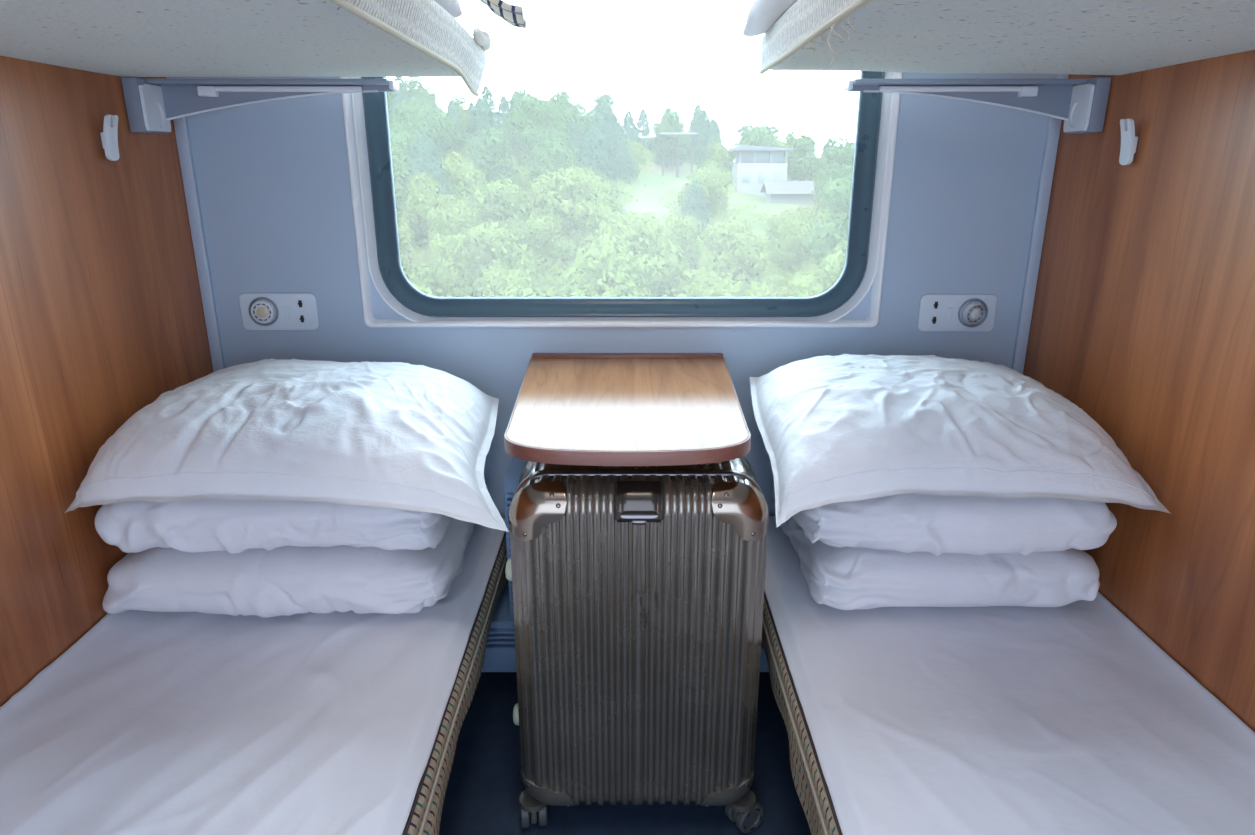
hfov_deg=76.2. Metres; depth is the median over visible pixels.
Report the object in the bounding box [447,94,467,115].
broadleaf tree
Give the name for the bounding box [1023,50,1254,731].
wall
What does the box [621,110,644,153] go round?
conifer
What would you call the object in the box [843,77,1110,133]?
bracket
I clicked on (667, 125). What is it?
broadleaf tree
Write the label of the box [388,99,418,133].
broadleaf tree
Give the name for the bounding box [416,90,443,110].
broadleaf tree
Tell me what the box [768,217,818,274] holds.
bushy tree
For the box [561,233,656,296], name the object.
bushy tree
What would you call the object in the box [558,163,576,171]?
bushy tree
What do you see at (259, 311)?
light panel
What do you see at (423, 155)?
conifer
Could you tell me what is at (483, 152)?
broadleaf tree
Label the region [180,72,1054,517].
wall
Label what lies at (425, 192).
bushy tree
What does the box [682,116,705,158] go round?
conifer
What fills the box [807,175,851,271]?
broadleaf tree
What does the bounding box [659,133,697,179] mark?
shelter
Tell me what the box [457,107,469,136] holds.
bushy tree
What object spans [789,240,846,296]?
bushy tree
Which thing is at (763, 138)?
broadleaf tree
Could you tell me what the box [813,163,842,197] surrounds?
broadleaf tree
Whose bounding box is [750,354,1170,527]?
pillow
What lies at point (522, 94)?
broadleaf tree
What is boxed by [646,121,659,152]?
broadleaf tree
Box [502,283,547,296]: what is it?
bushy tree
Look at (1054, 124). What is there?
trim
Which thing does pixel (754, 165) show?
house
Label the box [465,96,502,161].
conifer
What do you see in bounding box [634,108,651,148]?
conifer
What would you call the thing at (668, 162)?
conifer
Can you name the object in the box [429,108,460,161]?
broadleaf tree
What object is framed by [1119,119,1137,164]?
coat hook
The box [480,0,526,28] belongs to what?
blanket
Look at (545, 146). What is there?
bushy tree
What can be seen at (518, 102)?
broadleaf tree
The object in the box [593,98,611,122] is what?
conifer
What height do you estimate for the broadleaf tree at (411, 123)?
8.545 m
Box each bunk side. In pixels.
[402,531,506,834]
[761,591,842,834]
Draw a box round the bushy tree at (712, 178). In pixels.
[676,167,727,217]
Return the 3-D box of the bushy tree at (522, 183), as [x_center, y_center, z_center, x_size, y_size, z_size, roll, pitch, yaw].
[-10.632,-20.203,70.512,3.543,5.160,4.649,3,18,9]
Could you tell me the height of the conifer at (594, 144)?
8.858 m
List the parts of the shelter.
post, post, post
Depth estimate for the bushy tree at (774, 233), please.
59.25 m
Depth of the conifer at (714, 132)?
105.29 m
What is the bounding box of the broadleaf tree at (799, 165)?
[783,133,821,180]
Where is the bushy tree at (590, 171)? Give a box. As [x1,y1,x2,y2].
[568,168,616,235]
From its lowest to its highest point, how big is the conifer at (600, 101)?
8.093 m
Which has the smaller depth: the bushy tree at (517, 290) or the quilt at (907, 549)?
the quilt at (907, 549)
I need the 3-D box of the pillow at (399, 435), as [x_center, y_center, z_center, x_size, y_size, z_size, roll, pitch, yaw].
[-0.577,0.004,1.584,0.799,0.193,0.619,0,18,0]
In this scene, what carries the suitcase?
on the floor
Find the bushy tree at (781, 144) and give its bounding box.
[773,141,792,180]
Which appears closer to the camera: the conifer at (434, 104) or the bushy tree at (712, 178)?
the bushy tree at (712, 178)
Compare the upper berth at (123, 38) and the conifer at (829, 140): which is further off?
the conifer at (829, 140)
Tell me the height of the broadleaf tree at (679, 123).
6.218 m
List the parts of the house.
veranda post, veranda post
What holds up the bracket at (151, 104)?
attached to the wall at (102, 316)
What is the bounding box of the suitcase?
[505,456,768,832]
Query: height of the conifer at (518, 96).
7.919 m
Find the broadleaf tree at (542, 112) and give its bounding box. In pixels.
[530,103,571,147]
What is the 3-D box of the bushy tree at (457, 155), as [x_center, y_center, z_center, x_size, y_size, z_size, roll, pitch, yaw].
[-14.635,-19.791,68.553,5.100,5.660,3.887,-5,18,-15]
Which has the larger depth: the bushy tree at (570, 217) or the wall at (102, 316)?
the bushy tree at (570, 217)
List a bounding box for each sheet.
[0,517,504,834]
[764,516,1254,834]
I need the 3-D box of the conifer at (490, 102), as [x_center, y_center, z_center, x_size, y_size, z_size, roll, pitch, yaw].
[-21.392,-46.468,121.678,4.770,7.613,4.737,9,20,27]
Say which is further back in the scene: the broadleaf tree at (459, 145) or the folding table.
the broadleaf tree at (459, 145)
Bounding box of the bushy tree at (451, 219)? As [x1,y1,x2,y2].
[432,204,485,275]
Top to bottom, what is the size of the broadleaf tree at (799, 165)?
8.484 m
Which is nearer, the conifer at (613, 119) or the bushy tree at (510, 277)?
the bushy tree at (510, 277)
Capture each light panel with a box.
[239,293,318,329]
[917,294,996,331]
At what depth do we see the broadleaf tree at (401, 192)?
55.40 m
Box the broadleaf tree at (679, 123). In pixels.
[677,120,690,153]
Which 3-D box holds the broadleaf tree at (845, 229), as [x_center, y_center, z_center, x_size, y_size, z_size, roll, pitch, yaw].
[16.064,-11.739,51.431,3.873,6.955,5.038,15,23,39]
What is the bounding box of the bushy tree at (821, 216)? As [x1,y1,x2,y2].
[806,209,837,264]
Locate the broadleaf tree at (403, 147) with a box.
[390,131,415,161]
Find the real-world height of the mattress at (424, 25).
0.112 m
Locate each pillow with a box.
[65,358,508,531]
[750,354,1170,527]
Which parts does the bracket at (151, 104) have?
post, arm, pale rail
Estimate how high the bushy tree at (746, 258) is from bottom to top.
4.949 m
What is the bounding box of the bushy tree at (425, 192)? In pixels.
[396,172,456,249]
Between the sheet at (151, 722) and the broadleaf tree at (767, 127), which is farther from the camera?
the broadleaf tree at (767, 127)
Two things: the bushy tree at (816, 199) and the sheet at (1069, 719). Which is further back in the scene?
the bushy tree at (816, 199)
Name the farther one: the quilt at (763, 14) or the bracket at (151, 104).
the bracket at (151, 104)
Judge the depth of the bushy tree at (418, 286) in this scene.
36.45 m
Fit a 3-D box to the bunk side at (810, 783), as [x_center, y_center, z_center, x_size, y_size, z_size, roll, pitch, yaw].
[0.597,0.686,0.924,0.654,0.210,2.250,0,18,0]
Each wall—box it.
[0,56,212,706]
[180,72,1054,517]
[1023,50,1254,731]
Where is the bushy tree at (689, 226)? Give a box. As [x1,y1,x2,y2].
[662,212,702,272]
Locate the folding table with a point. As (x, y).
(587, 409)
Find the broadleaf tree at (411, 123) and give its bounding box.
[389,105,448,164]
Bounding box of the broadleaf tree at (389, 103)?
[386,86,411,116]
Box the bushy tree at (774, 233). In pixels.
[762,208,805,253]
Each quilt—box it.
[95,486,487,617]
[434,0,462,17]
[743,0,796,36]
[764,447,1116,609]
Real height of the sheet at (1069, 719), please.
0.040 m
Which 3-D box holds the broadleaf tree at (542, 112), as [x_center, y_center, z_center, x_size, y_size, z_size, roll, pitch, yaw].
[-9.103,-32.952,94.458,6.250,7.775,5.067,3,18,8]
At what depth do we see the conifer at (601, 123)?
89.18 m
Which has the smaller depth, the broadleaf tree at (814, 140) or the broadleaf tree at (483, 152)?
the broadleaf tree at (483, 152)
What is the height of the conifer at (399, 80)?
8.895 m
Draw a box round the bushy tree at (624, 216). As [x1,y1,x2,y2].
[599,216,663,274]
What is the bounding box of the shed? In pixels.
[760,181,819,205]
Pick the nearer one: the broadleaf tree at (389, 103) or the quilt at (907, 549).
the quilt at (907, 549)
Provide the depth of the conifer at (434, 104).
90.43 m
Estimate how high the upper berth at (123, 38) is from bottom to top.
0.037 m
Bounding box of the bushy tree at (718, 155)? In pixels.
[697,141,731,170]
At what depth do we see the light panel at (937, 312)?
1.83 m
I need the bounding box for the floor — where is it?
[439,672,810,834]
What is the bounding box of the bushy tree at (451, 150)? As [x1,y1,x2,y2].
[445,150,467,186]
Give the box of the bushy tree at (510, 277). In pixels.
[480,266,532,296]
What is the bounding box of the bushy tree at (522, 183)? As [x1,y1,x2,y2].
[487,158,528,198]
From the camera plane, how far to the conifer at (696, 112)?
120.93 m
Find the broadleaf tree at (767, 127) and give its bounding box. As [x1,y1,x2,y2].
[759,121,780,138]
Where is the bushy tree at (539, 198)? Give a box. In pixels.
[504,174,568,247]
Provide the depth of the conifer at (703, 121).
114.23 m
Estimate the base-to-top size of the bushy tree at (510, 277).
4.206 m
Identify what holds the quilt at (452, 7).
on the mattress at (424, 25)
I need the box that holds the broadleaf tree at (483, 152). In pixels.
[461,127,520,214]
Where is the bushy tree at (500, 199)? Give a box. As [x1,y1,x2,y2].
[468,176,540,258]
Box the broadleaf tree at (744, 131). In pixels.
[735,123,764,144]
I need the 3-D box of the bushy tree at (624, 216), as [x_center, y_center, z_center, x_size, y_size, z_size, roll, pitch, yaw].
[0.145,-9.342,46.841,4.042,4.829,3.772,-8,19,-25]
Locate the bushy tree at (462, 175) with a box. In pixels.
[442,160,487,224]
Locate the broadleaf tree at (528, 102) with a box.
[510,93,549,141]
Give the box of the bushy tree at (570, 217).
[540,166,609,248]
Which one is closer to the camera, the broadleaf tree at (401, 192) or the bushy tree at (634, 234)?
the bushy tree at (634, 234)
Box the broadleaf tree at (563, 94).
[549,90,570,108]
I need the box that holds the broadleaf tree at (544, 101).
[538,98,557,132]
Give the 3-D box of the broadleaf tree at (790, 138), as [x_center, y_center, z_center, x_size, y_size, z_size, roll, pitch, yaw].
[25.615,-41.336,126.773,4.794,7.699,5.025,-5,18,-15]
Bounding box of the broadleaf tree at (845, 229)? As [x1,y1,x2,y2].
[842,209,848,236]
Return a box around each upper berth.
[0,0,459,76]
[771,0,1254,74]
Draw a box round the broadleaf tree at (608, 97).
[587,93,620,121]
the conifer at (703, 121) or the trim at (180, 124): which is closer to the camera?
the trim at (180, 124)
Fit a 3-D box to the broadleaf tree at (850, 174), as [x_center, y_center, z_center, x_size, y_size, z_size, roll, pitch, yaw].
[16.521,-13.587,55.771,4.558,7.757,4.861,-2,18,-5]
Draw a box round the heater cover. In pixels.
[482,457,768,671]
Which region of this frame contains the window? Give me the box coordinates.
[340,71,902,326]
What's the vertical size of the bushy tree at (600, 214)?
4.958 m
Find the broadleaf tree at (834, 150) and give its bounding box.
[818,135,854,170]
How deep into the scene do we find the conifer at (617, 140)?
84.70 m
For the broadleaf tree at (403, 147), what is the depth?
60.42 m
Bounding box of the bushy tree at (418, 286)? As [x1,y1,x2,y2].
[410,280,434,296]
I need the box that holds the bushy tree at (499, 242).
[454,219,540,296]
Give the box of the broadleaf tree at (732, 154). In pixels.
[723,143,740,169]
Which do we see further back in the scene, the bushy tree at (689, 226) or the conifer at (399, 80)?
the conifer at (399, 80)
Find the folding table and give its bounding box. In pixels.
[504,353,750,465]
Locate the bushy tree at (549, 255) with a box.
[523,212,576,278]
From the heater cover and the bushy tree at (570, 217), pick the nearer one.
the heater cover
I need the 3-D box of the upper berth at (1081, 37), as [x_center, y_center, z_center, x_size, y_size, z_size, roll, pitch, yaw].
[0.594,-0.357,0.524,0.664,0.045,2.115,0,18,0]
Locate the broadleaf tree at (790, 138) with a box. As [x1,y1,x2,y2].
[784,131,800,146]
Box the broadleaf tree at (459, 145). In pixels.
[448,115,466,152]
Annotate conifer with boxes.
[388,85,411,123]
[394,77,407,91]
[396,130,459,242]
[430,102,440,109]
[445,99,469,146]
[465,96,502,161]
[465,102,473,123]
[479,85,501,129]
[494,95,511,136]
[503,94,521,146]
[574,123,623,211]
[588,99,603,130]
[588,114,615,174]
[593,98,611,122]
[600,122,637,186]
[603,105,617,168]
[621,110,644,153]
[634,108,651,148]
[650,107,686,167]
[677,178,712,245]
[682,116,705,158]
[684,104,708,152]
[685,109,711,165]
[693,121,730,172]
[816,137,832,176]
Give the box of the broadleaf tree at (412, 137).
[398,126,440,168]
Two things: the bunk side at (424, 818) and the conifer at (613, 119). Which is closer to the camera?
the bunk side at (424, 818)
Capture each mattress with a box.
[329,0,490,96]
[759,0,871,73]
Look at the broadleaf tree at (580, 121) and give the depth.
102.55 m
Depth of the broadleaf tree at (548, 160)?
63.36 m
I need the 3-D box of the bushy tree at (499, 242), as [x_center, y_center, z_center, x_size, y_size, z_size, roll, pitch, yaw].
[-7.316,-8.300,44.231,4.060,5.197,4.351,13,22,36]
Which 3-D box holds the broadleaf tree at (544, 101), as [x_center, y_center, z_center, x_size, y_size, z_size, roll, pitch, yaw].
[-11.368,-37.797,104.975,6.232,7.752,5.052,-16,23,-40]
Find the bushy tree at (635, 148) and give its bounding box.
[614,139,647,176]
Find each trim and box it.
[166,77,224,371]
[1012,74,1068,373]
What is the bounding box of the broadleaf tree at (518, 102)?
[513,98,536,143]
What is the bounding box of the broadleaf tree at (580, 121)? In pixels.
[560,104,591,140]
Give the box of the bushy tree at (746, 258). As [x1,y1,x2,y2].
[700,214,768,283]
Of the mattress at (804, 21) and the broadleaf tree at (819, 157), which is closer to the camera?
the mattress at (804, 21)
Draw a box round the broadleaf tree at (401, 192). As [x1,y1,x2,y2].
[391,152,420,219]
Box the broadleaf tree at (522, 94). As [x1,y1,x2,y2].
[509,86,529,105]
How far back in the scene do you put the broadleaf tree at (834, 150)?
93.76 m
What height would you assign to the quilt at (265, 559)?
0.271 m
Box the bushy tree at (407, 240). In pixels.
[397,221,419,281]
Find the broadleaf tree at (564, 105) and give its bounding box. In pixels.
[554,97,584,141]
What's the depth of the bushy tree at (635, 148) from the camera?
90.88 m
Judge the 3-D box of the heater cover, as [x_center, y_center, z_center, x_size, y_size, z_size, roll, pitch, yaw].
[-0.005,0.372,1.913,0.750,0.560,0.233,0,18,0]
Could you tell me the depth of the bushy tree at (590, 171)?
60.89 m
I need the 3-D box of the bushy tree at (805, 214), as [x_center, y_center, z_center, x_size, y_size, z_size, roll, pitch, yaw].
[13.467,-14.356,62.943,3.665,4.691,3.927,-7,19,-21]
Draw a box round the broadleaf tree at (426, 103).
[418,103,446,123]
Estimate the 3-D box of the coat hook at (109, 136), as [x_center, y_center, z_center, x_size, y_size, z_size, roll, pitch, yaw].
[-0.957,-0.517,1.481,0.026,0.080,0.033,0,18,0]
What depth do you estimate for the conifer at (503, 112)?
111.26 m
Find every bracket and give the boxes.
[121,77,398,133]
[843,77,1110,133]
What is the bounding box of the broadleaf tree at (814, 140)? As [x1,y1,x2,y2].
[787,136,818,175]
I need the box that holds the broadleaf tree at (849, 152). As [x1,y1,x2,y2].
[840,144,854,178]
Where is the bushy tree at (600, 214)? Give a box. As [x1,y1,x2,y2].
[576,201,621,260]
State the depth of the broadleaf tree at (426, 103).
84.25 m
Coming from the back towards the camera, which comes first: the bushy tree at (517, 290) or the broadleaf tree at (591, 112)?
the broadleaf tree at (591, 112)
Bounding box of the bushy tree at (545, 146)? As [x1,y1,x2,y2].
[526,146,571,191]
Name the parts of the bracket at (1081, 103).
pale rail, arm, post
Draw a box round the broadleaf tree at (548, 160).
[525,138,573,187]
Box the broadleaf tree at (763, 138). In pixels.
[743,126,787,162]
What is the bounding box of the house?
[729,145,793,195]
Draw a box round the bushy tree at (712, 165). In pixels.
[686,162,732,211]
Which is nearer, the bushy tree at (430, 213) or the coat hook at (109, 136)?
the coat hook at (109, 136)
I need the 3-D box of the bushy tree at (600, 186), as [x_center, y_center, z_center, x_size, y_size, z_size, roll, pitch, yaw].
[-2.633,-14.956,58.995,4.165,5.331,4.463,10,20,28]
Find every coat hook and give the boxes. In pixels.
[100,115,118,160]
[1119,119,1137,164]
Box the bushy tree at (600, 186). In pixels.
[569,179,623,233]
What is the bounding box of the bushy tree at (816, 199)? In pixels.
[810,169,843,213]
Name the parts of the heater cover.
casing, casing, rail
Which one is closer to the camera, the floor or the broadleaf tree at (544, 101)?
the floor
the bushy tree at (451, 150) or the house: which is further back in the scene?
the house
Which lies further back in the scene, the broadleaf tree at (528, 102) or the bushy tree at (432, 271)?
the broadleaf tree at (528, 102)
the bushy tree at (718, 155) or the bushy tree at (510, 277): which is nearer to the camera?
the bushy tree at (510, 277)
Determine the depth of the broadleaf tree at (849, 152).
77.82 m
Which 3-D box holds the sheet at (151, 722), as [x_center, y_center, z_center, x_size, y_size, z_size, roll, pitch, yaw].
[-0.630,0.573,0.886,0.676,0.042,2.246,0,18,0]
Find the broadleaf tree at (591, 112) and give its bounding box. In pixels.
[585,109,594,129]
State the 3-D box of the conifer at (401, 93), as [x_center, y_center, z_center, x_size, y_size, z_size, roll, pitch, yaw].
[-26.226,-33.566,91.744,5.804,8.690,4.988,-9,20,-27]
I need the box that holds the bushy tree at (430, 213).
[421,192,476,241]
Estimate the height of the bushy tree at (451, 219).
4.839 m
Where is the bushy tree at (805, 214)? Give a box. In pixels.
[785,205,815,256]
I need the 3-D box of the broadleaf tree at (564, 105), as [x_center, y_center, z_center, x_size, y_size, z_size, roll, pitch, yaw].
[-8.690,-41.848,115.238,5.611,8.019,5.426,7,19,21]
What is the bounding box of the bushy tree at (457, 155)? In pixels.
[435,152,481,196]
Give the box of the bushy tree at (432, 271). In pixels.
[413,233,479,296]
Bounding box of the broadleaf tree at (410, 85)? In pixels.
[400,77,436,103]
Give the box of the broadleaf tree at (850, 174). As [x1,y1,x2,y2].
[831,173,851,246]
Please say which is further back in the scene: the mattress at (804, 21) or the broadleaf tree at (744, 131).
the broadleaf tree at (744, 131)
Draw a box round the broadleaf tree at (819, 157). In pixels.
[808,155,822,180]
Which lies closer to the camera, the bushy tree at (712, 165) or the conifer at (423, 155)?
the conifer at (423, 155)
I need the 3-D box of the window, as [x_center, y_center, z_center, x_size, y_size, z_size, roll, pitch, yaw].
[-0.014,-0.696,1.718,1.186,1.013,0.053,0,18,0]
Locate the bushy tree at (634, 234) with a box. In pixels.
[599,211,695,296]
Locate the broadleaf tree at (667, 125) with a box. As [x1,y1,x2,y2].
[655,108,690,170]

